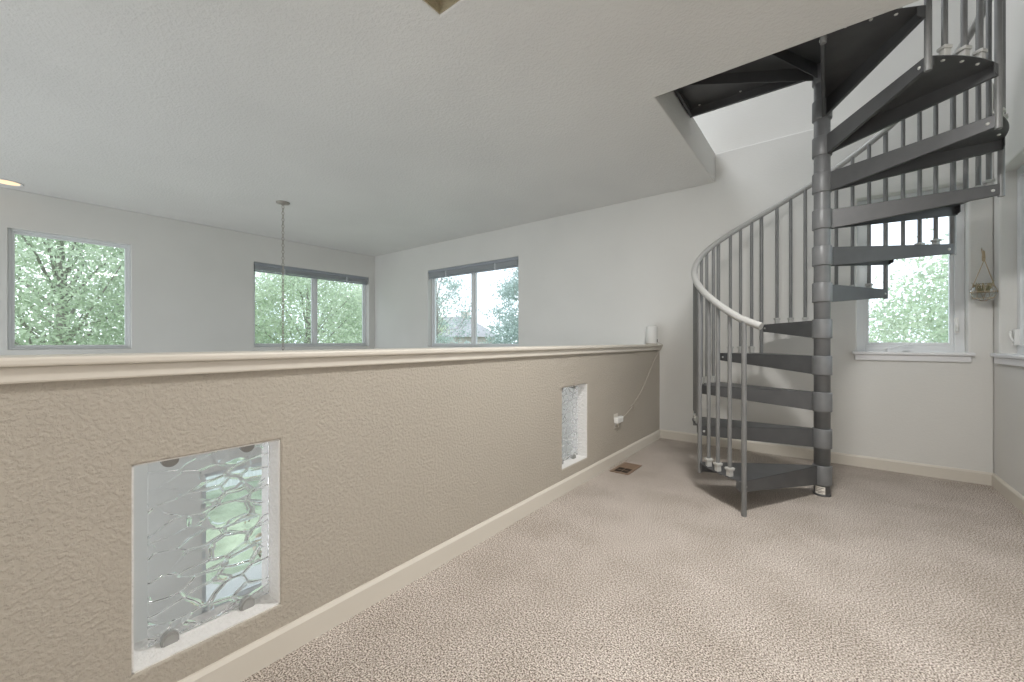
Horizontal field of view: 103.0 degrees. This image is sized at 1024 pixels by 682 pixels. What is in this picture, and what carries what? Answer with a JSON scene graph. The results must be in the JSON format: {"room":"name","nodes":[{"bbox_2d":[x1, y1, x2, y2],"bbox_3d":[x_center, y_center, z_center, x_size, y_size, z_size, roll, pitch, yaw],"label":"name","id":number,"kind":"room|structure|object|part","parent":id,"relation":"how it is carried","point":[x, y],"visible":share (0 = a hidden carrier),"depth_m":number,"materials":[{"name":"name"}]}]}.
{"room":"loft landing","nodes":[
{"label":"loft landing","id":0,"kind":"room"},
{"bbox_2d":[0,187,374,642],"bbox_3d":[-4.708,1.120,4.250,0.160,5.180,7.338,0,0,38],"label":"wall","id":1,"kind":"structure","parent":0,"point":[192,284],"depth_m":4.88,"materials":[{"name":"grey paint"}]},
{"bbox_2d":[8,228,130,349],"bbox_3d":[-4.642,-0.505,4.311,0.060,1.180,0.880,0,0,38],"label":"window","id":2,"kind":"structure","parent":1,"relation":"in","point":[11,232],"depth_m":4.22,"materials":[{"name":"white plastic"}]},
{"bbox_2d":[254,271,365,346],"bbox_3d":[-3.099,-0.505,6.378,0.060,1.180,1.778,0,0,38],"label":"window","id":3,"kind":"structure","parent":1,"relation":"in","point":[313,281],"depth_m":6.36,"materials":[{"name":"white plastic"}]},
{"bbox_3d":[-3.372,-0.505,6.031,0.035,1.124,0.839,0,0,38],"label":"sash","id":4,"kind":"part","parent":3,"relation":"part of","materials":[{"name":"clear glass"}]},
{"bbox_2d":[254,262,367,284],"bbox_3d":[-3.035,-0.844,6.328,0.059,0.498,1.766,0,0,38],"label":"window blind","id":5,"kind":"object","parent":3,"relation":"attached to","point":[265,268],"visible":0.92,"depth_m":6.21,"materials":[{"name":"grey"}]},
{"bbox_3d":[-3.036,-0.976,6.329,0.048,0.018,1.746,0,0,38],"label":"rail","id":6,"kind":"part","parent":5,"relation":"part of","materials":[{"name":"grey plastic"}]},
{"bbox_3d":[-2.830,-0.505,6.729,0.035,1.124,0.839,0,0,38],"label":"sash","id":7,"kind":"part","parent":3,"relation":"part of","materials":[{"name":"glass"}]},
{"bbox_2d":[0,350,659,681],"bbox_3d":[-0.638,0.642,1.469,0.140,1.155,6.738,0,0,38],"label":"wall","id":8,"kind":"structure","parent":0,"point":[383,465],"depth_m":1.29,"materials":[{"name":"beige paint"}]},
{"bbox_2d":[132,439,279,673],"bbox_3d":[-0.874,0.559,1.167,0.130,0.514,0.343,0,0,38],"label":"trim","id":9,"kind":"structure","parent":8,"relation":"attached to","point":[143,656],"depth_m":1.18,"materials":[{"name":"white paint"}]},
{"bbox_2d":[148,442,268,647],"bbox_3d":[-0.860,0.559,1.179,0.028,0.504,0.291,0,0,38],"label":"glass panel","id":10,"kind":"object","parent":8,"relation":"attached to","point":[208,513],"visible":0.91,"depth_m":1.17,"materials":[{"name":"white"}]},
{"bbox_2d":[0,346,660,384],"bbox_3d":[-0.638,0.070,1.469,0.176,0.035,6.738,0,0,38],"label":"trim","id":11,"kind":"structure","parent":8,"relation":"attached to","point":[35,374],"depth_m":1.14,"materials":[{"name":"beige paint"}]},
{"bbox_2d":[0,344,662,367],"bbox_3d":[-0.638,0.043,1.469,0.210,0.020,6.738,0,0,38],"label":"ledge","id":12,"kind":"object","parent":11,"relation":"on","point":[109,358],"visible":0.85,"depth_m":1.16,"materials":[{"name":"beige paint"}]},
{"bbox_2d":[623,342,662,416],"bbox_3d":[1.191,0.320,3.669,0.045,0.617,0.928,0,0,38],"label":"power cable","id":13,"kind":"object","parent":12,"relation":"hanging from","point":[658,342],"visible":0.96,"depth_m":3.70,"materials":[{"name":"beige plastic"}]},
{"bbox_2d":[646,326,657,343],"bbox_3d":[1.393,-0.056,4.052,0.108,0.178,0.107,0,0,38],"label":"router","id":14,"kind":"object","parent":12,"relation":"on","point":[651,331],"visible":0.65,"depth_m":4.01,"materials":[{"name":"white plastic"}]},
{"bbox_2d":[178,429,660,681],"bbox_3d":[-0.577,0.927,1.422,0.014,0.085,6.738,0,0,38],"label":"baseboard","id":15,"kind":"structure","parent":8,"relation":"attached to","point":[239,665],"depth_m":1.50,"materials":[{"name":"beige paint"}]},
{"bbox_2d":[562,385,577,463],"bbox_3d":[0.377,0.558,2.771,0.028,0.515,0.316,0,0,38],"label":"glass panel","id":16,"kind":"object","parent":8,"relation":"attached to","point":[569,394],"visible":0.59,"depth_m":2.81,"materials":[{"name":"white"}]},
{"bbox_2d":[562,383,586,468],"bbox_3d":[0.370,0.558,2.769,0.130,0.525,0.350,0,0,38],"label":"trim","id":17,"kind":"structure","parent":8,"relation":"attached to","point":[582,388],"depth_m":2.88,"materials":[{"name":"white paint"}]},
{"bbox_2d":[614,413,622,428],"bbox_3d":[0.844,0.635,3.231,0.040,0.114,0.120,0,0,38],"label":"wall outlet","id":18,"kind":"object","parent":8,"relation":"attached to","point":[617,419],"visible":1,"depth_m":3.21,"materials":[{"name":"white plastic"}]},
{"bbox_2d":[0,0,918,256],"bbox_3d":[-1.152,-1.605,1.488,9.165,0.270,7.338,0,0,38],"label":"ceiling","id":19,"kind":"structure","parent":0,"point":[383,126],"depth_m":2.54,"materials":[{"name":"paint"}]},
{"bbox_2d":[0,179,23,186],"bbox_3d":[-4.671,-1.466,3.767,0.200,0.007,0.200,0,0,38],"label":"recessed light","id":20,"kind":"object","parent":19,"relation":"in","point":[2,181],"visible":1,"depth_m":3.79,"materials":[{"name":"white plastic"}]},
{"bbox_2d":[276,200,289,349],"bbox_3d":[-2.409,0.405,4.303,0.636,3.750,0.661,0,0,38],"label":"chandelier","id":21,"kind":"object","parent":19,"relation":"hanging from","point":[280,202],"visible":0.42,"depth_m":4.31,"materials":[{"name":"silver metal"}]},
{"bbox_3d":[-2.431,0.210,4.319,0.023,3.313,0.023,0,0,-7],"label":"chain","id":22,"kind":"part","parent":21,"relation":"part of","materials":[{"name":"silver metal"}]},
{"bbox_2d":[423,0,458,13],"bbox_3d":[-0.290,-1.607,1.366,0.634,0.266,0.702,0,0,38],"label":"trim","id":23,"kind":"structure","parent":19,"relation":"attached to","point":[439,6],"depth_m":1.81,"materials":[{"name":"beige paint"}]},
{"bbox_2d":[241,438,1023,681],"bbox_3d":[0.916,1.095,0.262,4.075,0.250,6.738,0,0,38],"label":"floor","id":24,"kind":"structure","parent":0,"point":[656,572],"depth_m":1.56,"materials":[{"name":"carpet"}]},
{"bbox_2d":[610,462,641,474],"bbox_3d":[0.867,0.967,3.093,0.145,0.006,0.280,0,0,38],"label":"floor vent","id":25,"kind":"object","parent":24,"relation":"in","point":[626,468],"visible":1,"depth_m":3.08,"materials":[{"name":"brown metal"}]},
{"bbox_2d":[673,0,1008,516],"bbox_3d":[1.948,-0.880,2.580,1.566,3.700,1.540,0,0,38],"label":"spiral staircase","id":26,"kind":"structure","parent":24,"relation":"on","point":[837,62],"depth_m":2.50,"materials":[{"name":"grey metal"}]},
{"bbox_2d":[704,457,712,466],"bbox_3d":[1.232,0.758,2.548,0.038,0.052,0.038,0,0,-2],"label":"socket","id":27,"kind":"object","parent":26,"relation":"attached to","point":[709,460],"depth_m":2.54,"materials":[{"name":"grey plastic"}]},
{"bbox_2d":[711,376,715,382],"bbox_3d":[1.579,0.299,3.193,0.038,0.052,0.038,0,0,-31],"label":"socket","id":28,"kind":"object","parent":26,"relation":"attached to","point":[713,378],"depth_m":3.18,"materials":[{"name":"grey plastic"}]},
{"bbox_2d":[713,462,722,471],"bbox_3d":[1.241,0.758,2.453,0.038,0.052,0.038,0,0,-9],"label":"socket","id":29,"kind":"object","parent":26,"relation":"attached to","point":[717,465],"depth_m":2.44,"materials":[{"name":"grey plastic"}]},
{"bbox_2d":[725,466,734,476],"bbox_3d":[1.262,0.758,2.361,0.038,0.052,0.038,0,0,-17],"label":"socket","id":30,"kind":"object","parent":26,"relation":"attached to","point":[729,469],"depth_m":2.35,"materials":[{"name":"grey plastic"}]},
{"bbox_2d":[748,346,754,352],"bbox_3d":[1.943,0.070,3.300,0.038,0.052,0.038,0,0,-1],"label":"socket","id":31,"kind":"object","parent":26,"relation":"attached to","point":[751,348],"depth_m":3.29,"materials":[{"name":"grey plastic"}]},
{"bbox_3d":[1.959,0.965,2.572,0.094,0.010,0.094,0,0,38],"label":"plate","id":32,"kind":"part","parent":26,"relation":"part of","materials":[{"name":"grey paint"}]},
{"bbox_3d":[1.959,-1.377,2.572,1.514,2.635,1.514,0,0,38],"label":"handrail","id":33,"kind":"part","parent":26,"relation":"part of","materials":[{"name":"silver metal"}]},
{"bbox_2d":[865,283,872,287],"bbox_3d":[2.584,-0.390,2.946,0.038,0.052,0.038,0,0,-31],"label":"socket","id":34,"kind":"object","parent":26,"relation":"attached to","point":[869,285],"depth_m":2.93,"materials":[{"name":"grey plastic"}]},
{"bbox_2d":[930,239,941,243],"bbox_3d":[2.687,-0.619,2.580,0.038,0.052,0.038,0,0,-1],"label":"socket","id":35,"kind":"object","parent":26,"relation":"attached to","point":[934,241],"depth_m":2.57,"materials":[{"name":"grey plastic"}]},
{"bbox_2d":[936,44,952,54],"bbox_3d":[1.960,-1.308,1.844,0.038,0.052,0.038,0,0,0],"label":"socket","id":36,"kind":"object","parent":26,"relation":"attached to","point":[945,49],"depth_m":1.83,"materials":[{"name":"grey plastic"}]},
{"bbox_2d":[956,45,971,55],"bbox_3d":[2.055,-1.308,1.850,0.038,0.052,0.038,0,0,-8],"label":"socket","id":37,"kind":"object","parent":26,"relation":"attached to","point":[964,50],"depth_m":1.84,"materials":[{"name":"grey plastic"}]},
{"bbox_2d":[972,47,987,58],"bbox_3d":[2.148,-1.308,1.869,0.038,0.052,0.038,0,0,-15],"label":"socket","id":38,"kind":"object","parent":26,"relation":"attached to","point":[980,52],"depth_m":1.86,"materials":[{"name":"grey plastic"}]},
{"bbox_2d":[982,179,994,185],"bbox_3d":[2.593,-0.849,2.213,0.038,0.052,0.038,0,0,30],"label":"socket","id":39,"kind":"object","parent":26,"relation":"attached to","point":[988,181],"depth_m":2.20,"materials":[{"name":"grey plastic"}]},
{"bbox_2d":[375,83,993,472],"bbox_3d":[0.405,0.985,5.026,7.285,5.450,0.160,0,0,38],"label":"wall","id":40,"kind":"structure","parent":0,"point":[604,275],"depth_m":3.67,"materials":[{"name":"grey paint"}]},
{"bbox_2d":[428,257,517,278],"bbox_3d":[-0.590,-0.829,5.739,1.726,0.498,0.060,0,0,38],"label":"window blind","id":41,"kind":"object","parent":40,"relation":"attached to","point":[506,263],"visible":0.84,"depth_m":5.65,"materials":[{"name":"grey"}]},
{"bbox_3d":[-0.589,-0.961,5.741,1.706,0.018,0.048,0,0,38],"label":"rail","id":42,"kind":"part","parent":41,"relation":"part of","materials":[{"name":"grey plastic"}]},
{"bbox_2d":[432,273,517,346],"bbox_3d":[-0.540,-0.497,5.804,1.738,1.165,0.060,0,0,38],"label":"window","id":43,"kind":"structure","parent":40,"relation":"in","point":[473,343],"depth_m":5.79,"materials":[{"name":"white plastic"}]},
{"bbox_3d":[-0.879,-0.497,6.071,0.819,1.109,0.035,0,0,38],"label":"sash","id":44,"kind":"part","parent":43,"relation":"part of","materials":[{"name":"clear glass"}]},
{"bbox_3d":[-0.198,-0.497,5.541,0.819,1.109,0.035,0,0,38],"label":"sash","id":45,"kind":"part","parent":43,"relation":"part of","materials":[{"name":"clear glass"}]},
{"bbox_2d":[660,429,992,485],"bbox_3d":[2.354,0.927,3.402,2.215,0.085,0.014,0,0,38],"label":"baseboard","id":46,"kind":"structure","parent":40,"relation":"attached to","point":[957,474],"depth_m":3.14,"materials":[{"name":"beige paint"}]},
{"bbox_2d":[852,185,975,361],"bbox_3d":[2.941,-0.476,3.022,0.643,1.247,0.165,0,0,38],"label":"window","id":47,"kind":"structure","parent":40,"relation":"in","point":[952,351],"depth_m":2.94,"materials":[{"name":"white plastic"}]},
{"bbox_3d":[2.900,0.049,3.047,0.134,0.072,0.051,0,0,38],"label":"crank handle","id":48,"kind":"part","parent":47,"relation":"part of","materials":[{"name":"white plastic"}]},
{"bbox_3d":[2.975,-0.507,3.065,0.479,1.081,0.035,0,0,38],"label":"sash","id":49,"kind":"part","parent":47,"relation":"part of","materials":[{"name":"clear glass"}]},
{"bbox_3d":[2.924,0.092,2.999,0.643,0.022,0.108,0,0,38],"label":"sill","id":50,"kind":"part","parent":47,"relation":"part of","materials":[{"name":"white paint"}]},
{"bbox_2d":[969,248,997,300],"bbox_3d":[3.131,-0.449,2.703,0.127,0.368,0.128,0,0,0],"label":"hanging planter","id":51,"kind":"object","parent":40,"relation":"hanging from","point":[983,291],"visible":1,"depth_m":2.68,"materials":[{"name":"clear glass"}]},
{"bbox_3d":[3.133,-0.493,2.725,0.103,0.266,0.087,0,0,6],"label":"cord","id":52,"kind":"part","parent":51,"relation":"part of","materials":[{"name":"beige fabric"}]},
{"bbox_2d":[970,283,996,300],"bbox_3d":[3.131,-0.324,2.703,0.122,0.112,0.122,0,0,38],"label":"bowl","id":53,"kind":"object","parent":51,"relation":"on","point":[983,291],"depth_m":2.67,"materials":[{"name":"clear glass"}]},
{"bbox_2d":[693,0,985,153],"bbox_3d":[1.698,-2.960,4.079,4.080,2.440,0.150,0,0,38],"label":"wall","id":54,"kind":"structure","parent":0,"point":[786,111],"depth_m":3.41,"materials":[{"name":"grey paint"}]},
{"bbox_2d":[992,0,1023,495],"bbox_3d":[2.782,-1.480,2.017,0.160,5.400,1.998,0,0,38],"label":"wall","id":55,"kind":"structure","parent":0,"point":[1008,379],"depth_m":2.57,"materials":[{"name":"grey paint"}]},
{"bbox_2d":[990,164,1023,366],"bbox_3d":[2.784,-0.474,2.064,0.165,1.243,1.496,0,0,38],"label":"window","id":56,"kind":"structure","parent":55,"relation":"in","point":[1017,359],"depth_m":2.56,"materials":[{"name":"white plastic"}]},
{"bbox_3d":[2.761,0.092,2.082,0.108,0.022,1.496,0,0,38],"label":"sill","id":57,"kind":"part","parent":56,"relation":"part of","materials":[{"name":"white paint"}]},
{"bbox_3d":[2.821,-0.505,2.026,0.060,1.181,1.421,0,0,38],"label":"frame","id":58,"kind":"part","parent":56,"relation":"part of","materials":[{"name":"white plastic"}]},
{"bbox_2d":[992,473,1023,513],"bbox_3d":[2.664,0.927,2.007,0.014,0.085,1.838,0,0,38],"label":"baseboard","id":59,"kind":"structure","parent":55,"relation":"attached to","point":[1013,496],"depth_m":2.47,"materials":[{"name":"beige paint"}]},
{"label":"outside","id":60,"kind":"structure","parent":0,"visible":0},
{"bbox_3d":[6.552,3.970,32.895,150.000,0.280,180.000,0,0,38],"label":"ground","id":61,"kind":"structure","parent":60,"visible":0},
{"bbox_2d":[15,234,259,344],"bbox_3d":[-8.209,0.162,7.499,6.149,7.346,6.047,0,0,11],"label":"tree","id":62,"kind":"object","parent":61,"relation":"on","point":[68,298],"visible":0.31,"depth_m":6.56,"materials":[{"name":"green plant"}]},
{"bbox_2d":[255,271,361,342],"bbox_3d":[-6.631,0.427,12.981,6.194,6.816,6.138,0,0,-29],"label":"tree","id":63,"kind":"object","parent":61,"relation":"on","point":[273,293],"visible":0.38,"depth_m":11.75,"materials":[{"name":"green plant"}]},
{"bbox_2d":[317,284,455,342],"bbox_3d":[-6.034,0.224,19.451,6.750,7.223,7.016,0,0,-33],"label":"tree","id":64,"kind":"object","parent":61,"relation":"on","point":[361,284],"visible":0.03,"depth_m":18.20,"materials":[{"name":"green plant"}]},
{"bbox_2d":[436,275,484,342],"bbox_3d":[-2.415,0.529,13.361,3.068,6.606,3.004,0,0,-36],"label":"tree","id":65,"kind":"object","parent":61,"relation":"on","point":[450,287],"visible":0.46,"depth_m":13.29,"materials":[{"name":"green plant"}]},
{"bbox_2d":[438,311,496,343],"bbox_3d":[-7.135,0.480,39.725,12.000,6.700,9.000,0,0,-2],"label":"house","id":66,"kind":"structure","parent":61,"relation":"on","point":[481,335],"depth_m":36.41,"materials":[{"name":"beige"}]},
{"bbox_2d":[478,268,517,343],"bbox_3d":[0.438,0.657,11.857,3.081,6.352,3.217,0,0,-22],"label":"tree","id":67,"kind":"object","parent":61,"relation":"on","point":[508,288],"visible":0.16,"depth_m":11.58,"materials":[{"name":"green plant"}]},
{"bbox_2d":[869,218,947,342],"bbox_3d":[7.728,0.893,6.315,5.876,5.888,5.840,0,0,18],"label":"tree","id":68,"kind":"object","parent":61,"relation":"on","point":[939,334],"visible":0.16,"depth_m":6.61,"materials":[{"name":"green plant"}]}
]}

